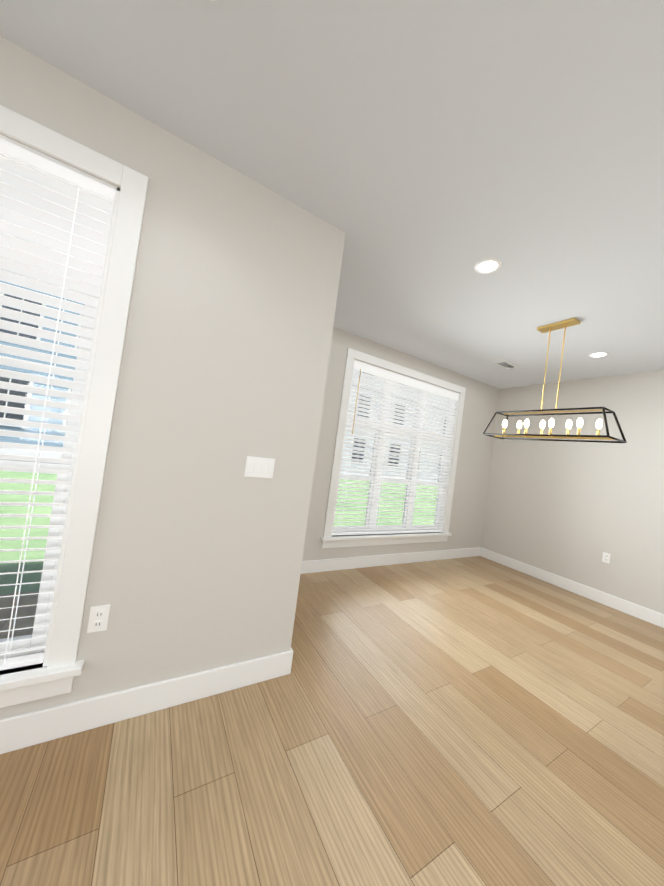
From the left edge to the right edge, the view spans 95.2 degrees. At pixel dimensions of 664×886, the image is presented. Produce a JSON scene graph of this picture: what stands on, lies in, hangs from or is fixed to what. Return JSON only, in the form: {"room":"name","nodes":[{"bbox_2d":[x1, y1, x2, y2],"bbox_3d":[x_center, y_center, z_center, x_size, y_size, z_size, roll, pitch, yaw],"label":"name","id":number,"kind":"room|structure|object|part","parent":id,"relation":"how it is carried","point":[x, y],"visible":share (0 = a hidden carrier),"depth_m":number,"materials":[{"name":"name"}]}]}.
{"room":"empty dining room","nodes":[
{"label":"empty dining room","id":0,"kind":"room"},
{"bbox_2d":[0,36,345,718],"bbox_3d":[-1.726,-0.203,1.039,3.730,2.800,0.150,8,-2,-30],"label":"wall","id":1,"kind":"structure","parent":0,"point":[197,554],"depth_m":1.56,"materials":[{"name":"white paint"}]},
{"bbox_2d":[0,105,148,707],"bbox_3d":[-1.842,-0.184,0.938,1.965,2.342,0.200,8,-2,-30],"label":"window","id":2,"kind":"structure","parent":1,"relation":"in","point":[63,621],"depth_m":1.33,"materials":[{"name":"white wood"}]},
{"bbox_2d":[0,137,115,670],"bbox_3d":[-1.832,-0.197,0.925,1.679,2.100,0.073,8,-2,-30],"label":"window blind","id":3,"kind":"object","parent":2,"relation":"attached to","point":[48,204],"visible":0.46,"depth_m":1.28,"materials":[{"name":"white plastic"}]},
{"bbox_2d":[87,605,109,632],"bbox_3d":[-1.064,0.802,1.382,0.072,0.115,0.010,8,-2,-30],"label":"outlet","id":4,"kind":"object","parent":1,"relation":"attached to","point":[98,618],"visible":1,"depth_m":1.38,"materials":[{"name":"white plastic"}]},
{"bbox_2d":[0,648,292,753],"bbox_3d":[-1.839,1.122,0.946,3.716,0.140,0.020,8,-2,-30],"label":"baseboard","id":5,"kind":"structure","parent":1,"relation":"attached to","point":[23,730],"depth_m":1.45,"materials":[{"name":"white"}]},
{"bbox_2d":[244,456,274,477],"bbox_3d":[-0.410,0.140,1.729,0.165,0.115,0.009,8,-2,-30],"label":"light switch","id":6,"kind":"object","parent":1,"relation":"attached to","point":[259,467],"visible":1,"depth_m":1.73,"materials":[{"name":"white plastic"}]},
{"bbox_2d":[0,556,663,885],"bbox_3d":[1.635,1.643,-1.187,8.000,0.100,10.190,8,-2,-30],"label":"floor","id":7,"kind":"structure","parent":0,"point":[474,721],"depth_m":1.39,"materials":[{"name":"brown wood"}]},
{"bbox_2d":[0,0,663,388],"bbox_3d":[2.014,-1.241,-1.110,8.000,0.120,10.190,8,-2,-30],"label":"ceiling","id":8,"kind":"structure","parent":0,"point":[426,156],"depth_m":1.32,"materials":[{"name":"grey paint"}]},
{"bbox_2d":[474,258,501,273],"bbox_3d":[1.074,-1.215,2.090,0.170,0.006,0.170,8,-2,-30],"label":"recessed light","id":9,"kind":"object","parent":8,"relation":"in","point":[488,266],"visible":1,"depth_m":2.08,"materials":[{"name":"white"}]},
{"bbox_2d":[495,361,517,368],"bbox_3d":[2.257,-1.009,3.923,0.300,0.009,0.140,8,-2,-30],"label":"ceiling vent","id":10,"kind":"object","parent":8,"relation":"in","point":[506,364],"visible":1,"depth_m":3.91,"materials":[{"name":"white metal"}]},
{"bbox_2d":[482,318,626,442],"bbox_3d":[1.980,-0.556,2.731,0.356,1.042,0.996,8,-2,-30],"label":"dining pendant light","id":11,"kind":"object","parent":8,"relation":"hanging from","point":[549,328],"visible":1,"depth_m":2.67,"materials":[{"name":"gold metal"}]},
{"bbox_2d":[588,352,608,357],"bbox_3d":[2.870,-0.948,3.263,0.170,0.006,0.170,8,-2,-30],"label":"recessed light","id":12,"kind":"object","parent":8,"relation":"in","point":[598,354],"visible":0.98,"depth_m":3.26,"materials":[{"name":"white"}]},
{"bbox_2d":[302,327,498,560],"bbox_3d":[0.897,0.224,4.126,3.970,2.800,0.150,8,-2,-30],"label":"wall","id":13,"kind":"structure","parent":0,"point":[471,478],"depth_m":4.29,"materials":[{"name":"white paint"}]},
{"bbox_2d":[301,547,479,573],"bbox_3d":[0.767,1.546,4.017,3.970,0.140,0.020,8,-2,-30],"label":"baseboard","id":14,"kind":"structure","parent":13,"relation":"attached to","point":[311,566],"depth_m":3.94,"materials":[{"name":"white wood"}]},
{"bbox_2d":[320,348,465,547],"bbox_3d":[0.936,0.182,4.111,2.230,2.347,0.200,8,-2,-30],"label":"window","id":15,"kind":"structure","parent":13,"relation":"in","point":[328,539],"depth_m":3.99,"materials":[{"name":"white wood"}]},
{"bbox_3d":[0.898,0.165,4.179,1.880,2.030,0.004,8,-2,-30],"label":"dining room window glass","id":16,"kind":"part","parent":15,"relation":"part of","materials":[{"name":"clear glass"}]},
{"bbox_2d":[332,360,458,534],"bbox_3d":[0.945,0.171,4.098,1.934,2.100,0.073,8,-2,-30],"label":"window blind","id":17,"kind":"object","parent":15,"relation":"attached to","point":[361,367],"visible":0.88,"depth_m":4.02,"materials":[{"name":"white plastic"}]},
{"bbox_2d":[481,370,663,613],"bbox_3d":[5.179,0.700,0.827,0.150,2.800,10.190,8,-2,-30],"label":"wall","id":18,"kind":"structure","parent":0,"point":[573,511],"depth_m":3.91,"materials":[{"name":"white paint"}]},
{"bbox_2d":[480,547,663,627],"bbox_3d":[3.268,1.865,3.618,0.016,0.140,3.210,8,-2,-30],"label":"baseboard","id":19,"kind":"structure","parent":18,"relation":"attached to","point":[648,615],"depth_m":3.81,"materials":[{"name":"white wood"}]},
{"bbox_2d":[602,552,610,563],"bbox_3d":[3.316,1.388,3.662,0.010,0.115,0.072,8,-2,-30],"label":"outlet","id":20,"kind":"object","parent":18,"relation":"attached to","point":[606,557],"visible":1,"depth_m":3.66,"materials":[{"name":"white plastic"}]},
{"label":"outside","id":21,"kind":"structure","parent":0,"visible":0},
{"bbox_2d":[0,471,437,593],"bbox_3d":[-16.173,0.758,42.271,100.000,0.200,85.480,8,-2,-30],"label":"lawn","id":22,"kind":"structure","parent":21,"point":[21,509],"depth_m":5.70,"materials":[{"name":"green plant"}]},
{"bbox_2d":[0,232,85,457],"bbox_3d":[-11.221,-5.342,16.016,19.300,11.800,10.800,8,-2,-30],"label":"building","id":23,"kind":"structure","parent":22,"relation":"on","point":[28,430],"depth_m":10.75,"materials":[{"name":"white"}]},
{"bbox_2d":[340,369,448,481],"bbox_3d":[4.872,-2.912,27.810,20.300,11.800,10.800,8,-2,-30],"label":"building","id":24,"kind":"structure","parent":22,"relation":"on","point":[390,443],"depth_m":21.82,"materials":[{"name":"white"}]}
]}

